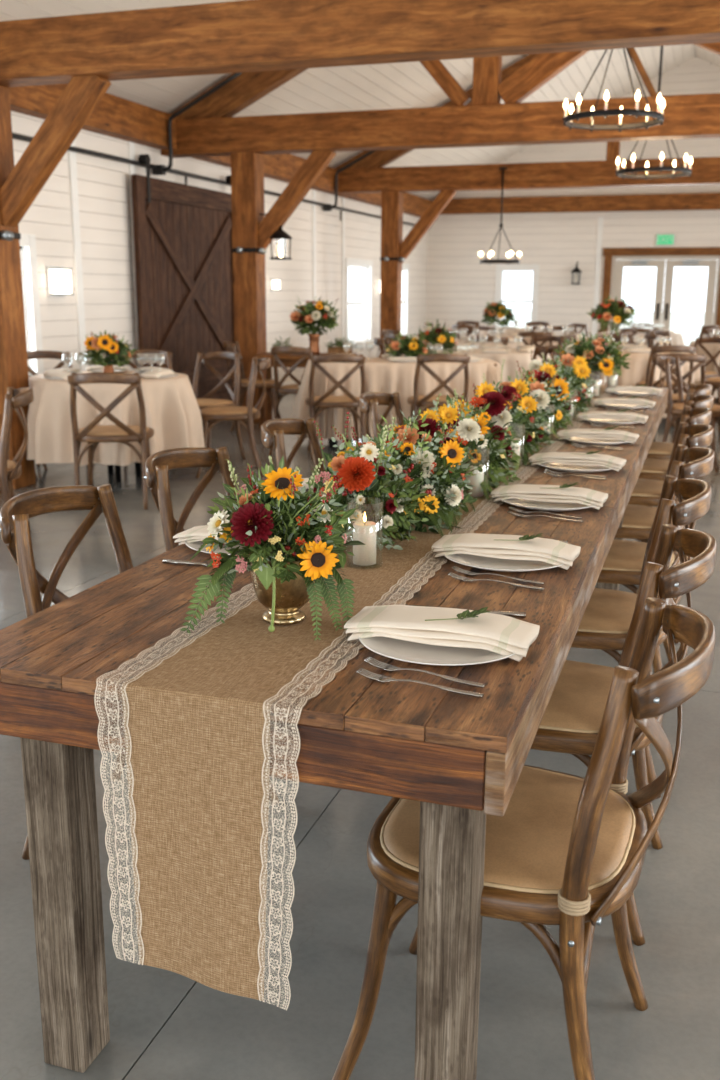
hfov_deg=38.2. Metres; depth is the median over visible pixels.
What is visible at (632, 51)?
strut
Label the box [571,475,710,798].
dining chair
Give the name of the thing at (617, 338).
dining chair
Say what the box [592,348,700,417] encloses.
tablecloth
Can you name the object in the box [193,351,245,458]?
dining chair
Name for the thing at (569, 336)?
dining chair
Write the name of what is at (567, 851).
dining chair
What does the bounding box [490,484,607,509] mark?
napkin
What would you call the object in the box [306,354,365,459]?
dining chair
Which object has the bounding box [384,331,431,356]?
flower bouquet
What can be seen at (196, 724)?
table runner
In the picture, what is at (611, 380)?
pillar candle
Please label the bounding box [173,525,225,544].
napkin
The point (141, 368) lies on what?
napkin
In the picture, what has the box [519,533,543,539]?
herb sprig
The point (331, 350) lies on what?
planter box
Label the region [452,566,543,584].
fork
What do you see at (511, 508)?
fork
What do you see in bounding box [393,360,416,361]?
dinner plate
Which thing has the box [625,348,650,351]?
napkin
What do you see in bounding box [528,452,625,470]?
napkin
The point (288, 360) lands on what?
side table
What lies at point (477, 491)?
pillar candle
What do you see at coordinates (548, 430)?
pillar candle
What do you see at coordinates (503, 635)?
napkin
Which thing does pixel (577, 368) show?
flower bouquet
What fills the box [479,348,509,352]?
napkin
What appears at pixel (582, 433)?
napkin
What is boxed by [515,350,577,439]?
flower bouquet
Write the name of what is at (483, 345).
napkin
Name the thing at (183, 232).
sliding barn door
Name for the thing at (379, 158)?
rafter
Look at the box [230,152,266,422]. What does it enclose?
timber post
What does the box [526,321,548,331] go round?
dining chair
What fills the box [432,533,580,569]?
napkin
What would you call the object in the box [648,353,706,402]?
dining chair
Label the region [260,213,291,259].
hanging lantern
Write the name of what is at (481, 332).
tablecloth
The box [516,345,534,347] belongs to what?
napkin
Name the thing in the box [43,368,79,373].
napkin
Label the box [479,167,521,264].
chandelier
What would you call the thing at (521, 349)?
napkin
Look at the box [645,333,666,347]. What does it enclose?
dining chair
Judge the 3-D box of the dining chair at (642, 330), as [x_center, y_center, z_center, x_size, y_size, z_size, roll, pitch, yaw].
[4.054,-2.691,15.303,0.490,0.863,0.572,5,14,17]
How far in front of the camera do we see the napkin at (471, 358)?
9.18 m
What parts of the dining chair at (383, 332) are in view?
rail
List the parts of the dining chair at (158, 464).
post, rail, post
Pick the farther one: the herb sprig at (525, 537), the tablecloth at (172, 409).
the tablecloth at (172, 409)
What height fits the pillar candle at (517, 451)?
0.094 m
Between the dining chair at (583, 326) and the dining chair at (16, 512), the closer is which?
the dining chair at (16, 512)
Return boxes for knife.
[162,559,235,567]
[410,605,525,617]
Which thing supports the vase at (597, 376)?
on the table runner
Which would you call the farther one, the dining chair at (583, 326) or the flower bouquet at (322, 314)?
the dining chair at (583, 326)
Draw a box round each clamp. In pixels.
[0,230,20,240]
[232,247,265,253]
[380,257,404,261]
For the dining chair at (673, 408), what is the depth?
8.12 m
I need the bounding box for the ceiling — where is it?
[0,0,719,199]
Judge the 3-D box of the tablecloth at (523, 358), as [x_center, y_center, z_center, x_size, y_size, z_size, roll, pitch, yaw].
[1.434,-1.697,11.120,1.487,0.646,1.454,5,14,18]
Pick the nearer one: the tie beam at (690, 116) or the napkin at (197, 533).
the napkin at (197, 533)
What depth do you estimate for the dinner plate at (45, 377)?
7.11 m
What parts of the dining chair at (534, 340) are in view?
rail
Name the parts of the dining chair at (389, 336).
rail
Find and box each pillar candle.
[353,513,376,565]
[466,464,483,496]
[505,438,520,465]
[540,418,550,438]
[562,400,573,419]
[590,380,598,395]
[607,375,615,387]
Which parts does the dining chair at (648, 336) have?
rail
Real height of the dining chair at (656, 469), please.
0.838 m
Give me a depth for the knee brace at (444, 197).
14.73 m
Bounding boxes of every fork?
[356,668,483,696]
[364,657,485,687]
[448,572,543,589]
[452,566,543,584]
[507,510,582,521]
[509,507,581,518]
[544,471,605,479]
[545,469,605,477]
[570,442,621,448]
[570,444,622,449]
[589,422,633,427]
[590,424,634,428]
[604,408,644,411]
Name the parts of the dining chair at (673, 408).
rail, post, post, seat frame, seat, leg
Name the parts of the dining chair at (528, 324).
rail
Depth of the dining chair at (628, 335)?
13.45 m
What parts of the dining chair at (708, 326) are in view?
rail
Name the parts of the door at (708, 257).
handle, handle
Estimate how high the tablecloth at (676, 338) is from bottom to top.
0.646 m
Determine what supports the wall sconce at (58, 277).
attached to the wall at (103, 183)
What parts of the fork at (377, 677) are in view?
handle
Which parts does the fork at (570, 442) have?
handle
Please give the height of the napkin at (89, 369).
0.041 m
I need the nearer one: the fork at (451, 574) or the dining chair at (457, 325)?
the fork at (451, 574)
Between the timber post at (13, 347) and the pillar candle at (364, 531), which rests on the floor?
the timber post at (13, 347)
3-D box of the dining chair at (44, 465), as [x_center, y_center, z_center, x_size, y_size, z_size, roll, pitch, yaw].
[-2.654,-0.903,7.648,0.573,0.863,0.490,-1,14,-7]
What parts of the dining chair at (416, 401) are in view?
leg, post, seat frame, seat, rail, post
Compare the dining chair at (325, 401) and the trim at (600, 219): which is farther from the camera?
the trim at (600, 219)
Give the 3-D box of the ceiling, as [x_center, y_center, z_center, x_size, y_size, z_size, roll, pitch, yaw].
[1.893,-4.587,6.739,9.978,2.514,25.930,5,14,18]
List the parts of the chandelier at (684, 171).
hanging rod, hanging rod, rod, hanging rod, hanging rod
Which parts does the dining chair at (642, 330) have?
rail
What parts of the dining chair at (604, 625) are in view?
seat, seat frame, post, post, rail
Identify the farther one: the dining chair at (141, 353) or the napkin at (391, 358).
the napkin at (391, 358)
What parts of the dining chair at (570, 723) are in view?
seat, seat frame, post, post, rail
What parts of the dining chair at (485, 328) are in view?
rail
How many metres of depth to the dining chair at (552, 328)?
15.54 m
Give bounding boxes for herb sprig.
[425,607,489,620]
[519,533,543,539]
[559,482,578,487]
[586,450,600,453]
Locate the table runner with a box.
[94,386,612,1009]
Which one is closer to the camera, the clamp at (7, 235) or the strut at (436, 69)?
the clamp at (7, 235)
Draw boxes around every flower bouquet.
[78,330,136,366]
[181,456,365,639]
[290,298,339,335]
[306,411,428,549]
[331,393,481,539]
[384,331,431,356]
[417,318,457,354]
[431,381,520,499]
[471,359,557,465]
[481,300,516,326]
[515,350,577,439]
[535,346,595,417]
[554,330,630,376]
[587,295,635,335]
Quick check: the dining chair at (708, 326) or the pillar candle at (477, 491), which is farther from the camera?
the dining chair at (708, 326)
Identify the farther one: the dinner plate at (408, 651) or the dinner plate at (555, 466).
the dinner plate at (555, 466)
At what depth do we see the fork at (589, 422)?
4.67 m
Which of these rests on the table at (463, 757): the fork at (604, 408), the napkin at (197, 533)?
the fork at (604, 408)
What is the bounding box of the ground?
[348,308,712,345]
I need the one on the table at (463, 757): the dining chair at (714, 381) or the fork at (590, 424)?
the fork at (590, 424)
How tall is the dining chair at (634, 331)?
0.863 m
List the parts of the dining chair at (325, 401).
leg, post, seat frame, seat, rail, leg, post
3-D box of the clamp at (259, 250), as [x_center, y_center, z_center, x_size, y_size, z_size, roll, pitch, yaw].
[-1.099,-2.927,10.530,0.353,0.074,0.311,5,14,18]
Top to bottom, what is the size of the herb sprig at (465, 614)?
0.021 m
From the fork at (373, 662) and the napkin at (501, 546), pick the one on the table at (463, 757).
the fork at (373, 662)
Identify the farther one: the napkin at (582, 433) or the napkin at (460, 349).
the napkin at (460, 349)
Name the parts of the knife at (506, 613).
handle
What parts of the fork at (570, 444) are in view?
handle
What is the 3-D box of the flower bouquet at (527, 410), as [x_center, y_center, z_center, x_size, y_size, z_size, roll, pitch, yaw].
[0.556,-0.482,3.872,0.335,0.338,0.781,5,14,20]
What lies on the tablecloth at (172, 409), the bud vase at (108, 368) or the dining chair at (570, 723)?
the bud vase at (108, 368)
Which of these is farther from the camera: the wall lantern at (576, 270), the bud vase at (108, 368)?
the wall lantern at (576, 270)
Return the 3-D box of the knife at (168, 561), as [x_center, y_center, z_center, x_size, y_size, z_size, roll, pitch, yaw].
[-0.320,0.053,2.251,0.228,0.008,0.017,4,14,14]
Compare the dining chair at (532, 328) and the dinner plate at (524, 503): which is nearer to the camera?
the dinner plate at (524, 503)
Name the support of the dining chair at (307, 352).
on the floor
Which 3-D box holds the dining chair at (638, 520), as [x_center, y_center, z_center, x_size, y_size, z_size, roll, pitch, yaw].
[1.121,-0.058,4.260,0.556,0.838,0.475,4,14,16]
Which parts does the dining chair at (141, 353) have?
rail, post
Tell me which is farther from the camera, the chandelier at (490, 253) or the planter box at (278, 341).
the chandelier at (490, 253)
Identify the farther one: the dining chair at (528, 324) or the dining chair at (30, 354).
the dining chair at (528, 324)
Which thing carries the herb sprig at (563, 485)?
on the napkin at (546, 493)
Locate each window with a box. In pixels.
[19,233,43,376]
[345,258,374,349]
[401,263,409,336]
[494,264,539,327]
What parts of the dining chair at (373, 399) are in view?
post, rail, post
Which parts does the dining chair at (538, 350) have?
post, rail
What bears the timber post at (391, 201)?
on the floor
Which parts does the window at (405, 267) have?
sash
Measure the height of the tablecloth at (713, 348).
0.646 m
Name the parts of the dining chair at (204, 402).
post, leg, seat, seat frame, rail, post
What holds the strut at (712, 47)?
on the tie beam at (690, 116)
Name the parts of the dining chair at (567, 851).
leg, leg, seat, seat frame, post, post, rail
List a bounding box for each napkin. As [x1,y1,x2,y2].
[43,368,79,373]
[43,372,70,379]
[86,366,128,371]
[135,367,172,371]
[140,371,174,377]
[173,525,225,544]
[298,478,324,489]
[344,605,539,661]
[381,354,410,357]
[387,357,416,361]
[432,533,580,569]
[453,347,470,351]
[470,357,483,361]
[479,344,507,347]
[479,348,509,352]
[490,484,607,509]
[512,328,528,330]
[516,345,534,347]
[518,348,534,351]
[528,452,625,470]
[556,429,638,443]
[577,411,647,423]
[592,398,655,407]
[606,386,661,394]
[618,344,647,347]
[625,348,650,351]
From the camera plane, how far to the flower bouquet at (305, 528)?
1.79 m
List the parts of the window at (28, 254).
sash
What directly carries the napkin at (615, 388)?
on the dinner plate at (616, 392)
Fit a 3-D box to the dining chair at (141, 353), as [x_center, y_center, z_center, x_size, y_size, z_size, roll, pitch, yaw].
[-1.786,-1.111,8.538,0.490,0.863,0.572,1,13,3]
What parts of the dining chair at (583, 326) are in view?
rail, post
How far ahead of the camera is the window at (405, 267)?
19.41 m
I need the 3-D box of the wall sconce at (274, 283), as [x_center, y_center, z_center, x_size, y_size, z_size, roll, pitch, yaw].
[-1.083,-3.291,13.413,0.110,0.170,0.120,5,14,18]
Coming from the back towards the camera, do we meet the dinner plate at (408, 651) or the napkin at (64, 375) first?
the napkin at (64, 375)
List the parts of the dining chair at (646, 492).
seat, seat frame, post, post, rail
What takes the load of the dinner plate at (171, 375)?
on the tablecloth at (172, 409)
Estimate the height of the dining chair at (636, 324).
0.863 m
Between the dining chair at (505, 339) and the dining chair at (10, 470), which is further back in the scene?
the dining chair at (505, 339)
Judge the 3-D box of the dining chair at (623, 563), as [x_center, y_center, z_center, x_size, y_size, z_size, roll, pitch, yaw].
[0.910,0.092,3.630,0.556,0.838,0.475,5,14,18]
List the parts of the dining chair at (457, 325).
rail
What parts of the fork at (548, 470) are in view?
handle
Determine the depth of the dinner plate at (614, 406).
5.42 m
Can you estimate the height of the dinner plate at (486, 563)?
0.018 m
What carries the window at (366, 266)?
in the wall at (103, 183)
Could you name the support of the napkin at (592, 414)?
on the dinner plate at (593, 420)
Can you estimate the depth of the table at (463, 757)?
1.68 m
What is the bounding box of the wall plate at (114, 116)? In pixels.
[8,84,431,216]
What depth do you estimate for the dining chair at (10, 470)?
5.11 m
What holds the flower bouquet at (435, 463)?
on the table runner
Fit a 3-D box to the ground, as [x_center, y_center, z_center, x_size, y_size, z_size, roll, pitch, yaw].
[4.678,-1.799,14.220,120.000,0.130,150.000,5,14,18]
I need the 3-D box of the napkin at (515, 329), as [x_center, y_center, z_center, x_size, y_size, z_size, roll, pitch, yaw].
[2.595,-3.374,16.669,0.319,0.041,0.142,-10,17,-36]
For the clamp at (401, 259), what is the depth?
14.92 m
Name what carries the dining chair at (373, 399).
on the floor
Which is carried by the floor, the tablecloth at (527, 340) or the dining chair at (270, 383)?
the dining chair at (270, 383)
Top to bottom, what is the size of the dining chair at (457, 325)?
0.863 m
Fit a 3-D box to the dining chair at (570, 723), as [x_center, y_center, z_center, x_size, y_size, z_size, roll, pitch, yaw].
[0.486,0.390,2.372,0.556,0.838,0.475,5,14,20]
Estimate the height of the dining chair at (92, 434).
0.863 m
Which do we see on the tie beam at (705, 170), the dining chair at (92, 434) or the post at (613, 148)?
the post at (613, 148)
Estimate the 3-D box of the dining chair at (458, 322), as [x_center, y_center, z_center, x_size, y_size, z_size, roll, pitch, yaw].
[1.948,-3.342,17.977,0.490,0.863,0.572,-5,15,-22]
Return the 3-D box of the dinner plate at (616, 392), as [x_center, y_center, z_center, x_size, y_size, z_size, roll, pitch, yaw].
[1.622,-0.870,6.148,0.284,0.018,0.284,3,14,13]
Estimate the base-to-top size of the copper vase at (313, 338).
0.200 m
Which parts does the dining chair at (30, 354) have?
rail, post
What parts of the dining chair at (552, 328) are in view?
rail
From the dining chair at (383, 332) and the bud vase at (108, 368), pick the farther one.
the dining chair at (383, 332)
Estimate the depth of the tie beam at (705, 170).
14.14 m
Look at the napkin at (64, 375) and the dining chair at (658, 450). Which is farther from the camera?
the napkin at (64, 375)
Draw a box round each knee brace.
[0,75,110,226]
[258,150,335,248]
[399,190,455,262]
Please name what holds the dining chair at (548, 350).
on the floor
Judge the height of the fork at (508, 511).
0.011 m
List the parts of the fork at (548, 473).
handle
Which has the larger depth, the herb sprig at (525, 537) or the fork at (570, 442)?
the fork at (570, 442)
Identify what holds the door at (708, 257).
in the wall at (459, 287)
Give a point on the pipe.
(156, 169)
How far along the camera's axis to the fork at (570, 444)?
3.99 m
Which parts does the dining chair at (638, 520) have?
seat, seat frame, post, post, rail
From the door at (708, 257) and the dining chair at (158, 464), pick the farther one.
the door at (708, 257)
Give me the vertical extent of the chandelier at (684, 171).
2.445 m
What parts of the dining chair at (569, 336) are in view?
rail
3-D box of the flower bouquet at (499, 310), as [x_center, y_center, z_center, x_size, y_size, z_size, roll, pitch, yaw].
[1.771,-2.863,13.174,0.453,0.344,0.430,-7,15,-29]
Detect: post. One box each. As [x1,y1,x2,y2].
[0,85,35,489]
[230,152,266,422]
[380,191,402,357]
[472,56,501,104]
[606,141,619,159]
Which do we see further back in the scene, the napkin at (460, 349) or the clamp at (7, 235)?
the napkin at (460, 349)
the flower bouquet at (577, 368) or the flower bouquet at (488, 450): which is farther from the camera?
the flower bouquet at (577, 368)
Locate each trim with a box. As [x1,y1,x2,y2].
[68,140,344,370]
[592,217,603,335]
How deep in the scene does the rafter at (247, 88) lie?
10.18 m
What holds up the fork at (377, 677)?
on the table at (463, 757)
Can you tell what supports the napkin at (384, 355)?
on the dinner plate
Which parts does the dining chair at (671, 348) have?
post, seat, seat frame, rail, leg, post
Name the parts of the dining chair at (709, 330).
rail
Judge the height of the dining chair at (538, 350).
0.863 m
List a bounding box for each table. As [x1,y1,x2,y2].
[0,385,667,1079]
[87,462,141,481]
[254,352,356,428]
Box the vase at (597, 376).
[583,371,600,385]
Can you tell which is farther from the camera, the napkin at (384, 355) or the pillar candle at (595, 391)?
the napkin at (384, 355)
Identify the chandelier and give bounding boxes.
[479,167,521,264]
[562,48,664,131]
[615,46,691,179]
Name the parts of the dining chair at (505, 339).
rail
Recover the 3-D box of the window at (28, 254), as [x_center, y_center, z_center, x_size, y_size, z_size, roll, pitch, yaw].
[-2.962,-1.776,8.246,0.205,1.300,1.280,5,14,18]
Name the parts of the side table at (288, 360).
leg, leg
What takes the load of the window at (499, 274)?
in the wall at (459, 287)
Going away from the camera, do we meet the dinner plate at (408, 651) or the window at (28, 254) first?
the dinner plate at (408, 651)
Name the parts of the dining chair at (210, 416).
leg, seat, seat frame, post, post, rail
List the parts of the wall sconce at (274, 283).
lamp shade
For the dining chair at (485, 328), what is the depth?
15.36 m
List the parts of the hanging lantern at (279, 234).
bulb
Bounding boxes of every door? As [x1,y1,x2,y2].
[131,154,234,400]
[600,247,719,337]
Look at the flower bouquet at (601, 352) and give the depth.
6.13 m
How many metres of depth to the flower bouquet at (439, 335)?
9.45 m
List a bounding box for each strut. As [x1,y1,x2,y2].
[419,60,471,105]
[498,51,587,102]
[628,48,657,95]
[693,42,719,54]
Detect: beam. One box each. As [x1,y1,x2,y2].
[0,0,719,86]
[161,93,719,157]
[338,157,719,193]
[440,193,719,214]
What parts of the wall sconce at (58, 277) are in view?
lamp shade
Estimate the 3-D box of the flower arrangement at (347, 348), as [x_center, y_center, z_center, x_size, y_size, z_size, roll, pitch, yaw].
[-0.143,-1.925,10.282,0.233,0.183,0.165,5,14,18]
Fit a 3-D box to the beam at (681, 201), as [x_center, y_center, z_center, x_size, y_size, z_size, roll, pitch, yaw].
[5.855,-6.105,18.785,9.200,0.280,0.200,5,14,18]
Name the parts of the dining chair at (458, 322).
rail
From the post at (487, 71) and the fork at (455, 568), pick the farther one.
the post at (487, 71)
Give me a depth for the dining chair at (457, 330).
14.28 m
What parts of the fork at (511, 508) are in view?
handle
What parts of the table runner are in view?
lace trim, lace trim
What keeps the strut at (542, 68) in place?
on the tie beam at (690, 116)
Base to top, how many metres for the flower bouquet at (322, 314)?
0.399 m
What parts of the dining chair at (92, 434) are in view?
post, leg, rail, seat, seat frame, post, leg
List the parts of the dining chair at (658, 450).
seat frame, seat, post, post, rail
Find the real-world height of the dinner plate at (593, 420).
0.018 m
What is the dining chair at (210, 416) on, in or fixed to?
on the floor
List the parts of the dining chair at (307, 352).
post, seat frame, seat, rail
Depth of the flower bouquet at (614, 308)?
10.98 m
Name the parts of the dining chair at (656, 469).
seat frame, seat, post, post, rail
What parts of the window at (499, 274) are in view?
sash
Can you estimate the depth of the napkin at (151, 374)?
7.26 m
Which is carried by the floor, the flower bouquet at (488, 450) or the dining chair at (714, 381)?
the dining chair at (714, 381)
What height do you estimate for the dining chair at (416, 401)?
0.863 m
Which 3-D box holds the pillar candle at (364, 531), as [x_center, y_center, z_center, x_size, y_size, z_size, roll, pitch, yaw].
[0.010,-0.006,2.251,0.051,0.113,0.051,5,14,18]
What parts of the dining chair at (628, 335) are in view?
rail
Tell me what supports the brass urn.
on the table runner
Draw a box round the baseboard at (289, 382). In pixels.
[279,379,300,393]
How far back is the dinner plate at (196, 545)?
2.39 m
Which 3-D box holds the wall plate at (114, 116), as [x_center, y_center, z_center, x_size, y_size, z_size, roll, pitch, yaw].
[-2.590,-3.624,8.482,0.180,0.320,25.650,5,14,18]
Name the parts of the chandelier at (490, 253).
rod, hanging rod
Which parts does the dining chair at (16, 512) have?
post, rail, post, leg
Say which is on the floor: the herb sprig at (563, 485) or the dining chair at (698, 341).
the dining chair at (698, 341)
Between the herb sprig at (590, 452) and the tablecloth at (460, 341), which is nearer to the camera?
the herb sprig at (590, 452)
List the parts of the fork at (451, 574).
handle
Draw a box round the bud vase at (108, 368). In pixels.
[103,359,113,372]
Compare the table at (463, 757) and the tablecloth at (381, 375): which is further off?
the tablecloth at (381, 375)
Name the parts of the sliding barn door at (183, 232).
rail, rail, rail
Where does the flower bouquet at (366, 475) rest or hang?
on the table runner
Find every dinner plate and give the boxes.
[41,376,62,379]
[92,370,124,372]
[139,374,177,377]
[185,541,243,554]
[358,635,514,664]
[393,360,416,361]
[444,553,563,571]
[500,498,596,510]
[537,462,614,472]
[564,437,629,444]
[584,418,641,424]
[598,403,649,408]
[613,391,655,395]
[630,351,650,352]
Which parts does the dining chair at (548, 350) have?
post, rail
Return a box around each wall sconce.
[46,266,73,296]
[270,278,280,291]
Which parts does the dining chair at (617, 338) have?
rail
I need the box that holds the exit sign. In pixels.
[656,234,673,244]
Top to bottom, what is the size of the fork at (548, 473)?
0.011 m
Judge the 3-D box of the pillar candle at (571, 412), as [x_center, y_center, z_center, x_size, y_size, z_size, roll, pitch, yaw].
[0.969,-0.611,4.850,0.051,0.094,0.051,-7,15,-27]
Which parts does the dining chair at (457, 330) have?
rail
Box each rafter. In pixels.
[171,68,307,119]
[335,54,537,168]
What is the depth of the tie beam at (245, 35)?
5.85 m
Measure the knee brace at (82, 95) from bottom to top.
0.958 m
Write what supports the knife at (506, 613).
on the table at (463, 757)
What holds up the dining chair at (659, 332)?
on the floor
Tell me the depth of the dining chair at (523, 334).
13.24 m
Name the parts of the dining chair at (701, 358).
post, rail, seat, post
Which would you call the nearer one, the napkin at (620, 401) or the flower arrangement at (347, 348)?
the napkin at (620, 401)
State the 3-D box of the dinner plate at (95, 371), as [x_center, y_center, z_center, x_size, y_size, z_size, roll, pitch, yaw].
[-1.899,-1.272,7.823,0.284,0.018,0.284,-3,14,-15]
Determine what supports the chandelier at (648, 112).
hanging from the ceiling
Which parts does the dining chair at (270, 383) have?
rail, post, post, seat frame, seat, leg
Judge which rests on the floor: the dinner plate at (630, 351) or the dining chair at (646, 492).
the dining chair at (646, 492)
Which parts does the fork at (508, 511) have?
handle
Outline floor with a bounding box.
[0,393,719,1079]
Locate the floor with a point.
(164, 1024)
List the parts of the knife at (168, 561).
handle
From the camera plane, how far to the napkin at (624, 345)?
11.59 m
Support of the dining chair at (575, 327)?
on the floor
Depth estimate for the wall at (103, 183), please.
10.05 m
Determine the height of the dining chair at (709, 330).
0.863 m
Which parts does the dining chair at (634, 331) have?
rail, post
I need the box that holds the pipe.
[12,73,414,225]
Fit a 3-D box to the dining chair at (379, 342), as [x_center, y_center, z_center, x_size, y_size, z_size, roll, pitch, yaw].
[0.433,-1.747,11.260,0.572,0.863,0.489,2,14,8]
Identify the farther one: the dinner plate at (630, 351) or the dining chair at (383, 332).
the dining chair at (383, 332)
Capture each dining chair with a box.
[0,387,33,532]
[0,484,278,859]
[27,351,71,466]
[35,463,47,478]
[68,372,153,509]
[122,350,172,369]
[144,447,238,551]
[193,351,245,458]
[195,357,270,477]
[223,341,280,431]
[261,418,324,471]
[271,346,312,437]
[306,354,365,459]
[332,597,715,1079]
[359,392,403,439]
[374,338,388,357]
[381,329,399,353]
[385,333,406,352]
[407,354,469,426]
[447,328,479,338]
[452,324,475,338]
[457,321,479,338]
[470,336,508,347]
[474,326,495,335]
[518,332,552,345]
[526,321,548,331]
[529,325,552,332]
[529,336,565,363]
[530,345,566,374]
[530,524,716,945]
[542,346,562,364]
[546,326,574,333]
[556,334,576,358]
[562,325,577,333]
[569,323,588,336]
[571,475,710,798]
[589,335,625,347]
[597,444,713,672]
[610,332,631,343]
[614,422,712,643]
[620,328,636,343]
[621,328,651,344]
[628,406,711,563]
[631,323,658,329]
[636,345,695,427]
[638,393,713,558]
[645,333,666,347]
[646,383,711,460]
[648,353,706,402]
[649,330,670,346]
[656,356,719,471]
[694,337,719,404]
[699,325,718,337]
[700,328,719,337]
[705,377,719,395]
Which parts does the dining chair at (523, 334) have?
rail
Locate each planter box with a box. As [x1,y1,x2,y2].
[273,337,292,353]
[324,336,342,353]
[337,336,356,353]
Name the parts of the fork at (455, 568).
handle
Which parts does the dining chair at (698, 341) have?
post, rail, seat, seat frame, post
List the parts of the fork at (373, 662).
handle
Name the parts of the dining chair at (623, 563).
seat, seat frame, post, post, rail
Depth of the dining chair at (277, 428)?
4.10 m
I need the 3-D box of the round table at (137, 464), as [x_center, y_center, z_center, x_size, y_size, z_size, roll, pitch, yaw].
[-1.800,-0.814,7.556,1.088,0.734,1.088,5,14,18]
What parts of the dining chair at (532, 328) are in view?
rail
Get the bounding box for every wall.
[11,111,427,381]
[425,56,719,338]
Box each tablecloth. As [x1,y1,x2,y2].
[27,371,204,465]
[292,358,503,439]
[429,339,523,353]
[436,348,552,381]
[464,329,539,336]
[507,336,588,345]
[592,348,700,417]
[600,332,684,347]
[689,341,719,397]
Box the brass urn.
[248,544,314,624]
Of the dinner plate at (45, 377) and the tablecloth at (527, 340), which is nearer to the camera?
the dinner plate at (45, 377)
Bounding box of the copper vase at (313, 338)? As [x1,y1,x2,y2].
[308,333,319,353]
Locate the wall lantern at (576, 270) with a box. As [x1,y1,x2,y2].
[571,261,581,283]
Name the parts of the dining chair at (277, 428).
post, rail, post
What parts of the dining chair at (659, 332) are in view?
post, rail, post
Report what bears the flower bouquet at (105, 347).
in the bud vase at (108, 368)
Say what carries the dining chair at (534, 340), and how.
on the floor
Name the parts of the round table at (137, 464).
leg, leg, leg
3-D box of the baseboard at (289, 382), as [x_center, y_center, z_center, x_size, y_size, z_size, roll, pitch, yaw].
[-2.680,-0.897,9.159,0.025,0.140,25.650,5,14,18]
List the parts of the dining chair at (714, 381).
seat frame, seat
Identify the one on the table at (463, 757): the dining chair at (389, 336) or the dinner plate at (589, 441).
the dinner plate at (589, 441)
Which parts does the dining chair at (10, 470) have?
post, post, seat, seat frame, rail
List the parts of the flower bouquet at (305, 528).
hanging stem, thin stem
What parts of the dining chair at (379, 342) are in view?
rail, post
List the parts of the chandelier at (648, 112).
bulb, bulb, bulb, hanging rod, hanging rod, bulb, hanging rod, bulb, hanging rod, bulb, bulb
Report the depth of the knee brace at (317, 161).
10.24 m
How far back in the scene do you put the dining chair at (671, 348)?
10.07 m
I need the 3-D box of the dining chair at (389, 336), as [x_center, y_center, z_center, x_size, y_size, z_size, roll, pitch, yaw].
[0.597,-2.079,12.653,0.573,0.863,0.490,-8,16,-31]
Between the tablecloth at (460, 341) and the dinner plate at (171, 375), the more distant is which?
the tablecloth at (460, 341)
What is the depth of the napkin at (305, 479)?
3.04 m
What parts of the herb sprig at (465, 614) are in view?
stem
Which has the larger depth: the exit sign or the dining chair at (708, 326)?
the exit sign
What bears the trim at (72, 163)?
attached to the wall at (103, 183)
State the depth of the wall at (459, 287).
19.73 m
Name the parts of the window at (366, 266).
sash, sill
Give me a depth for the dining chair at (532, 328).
15.82 m

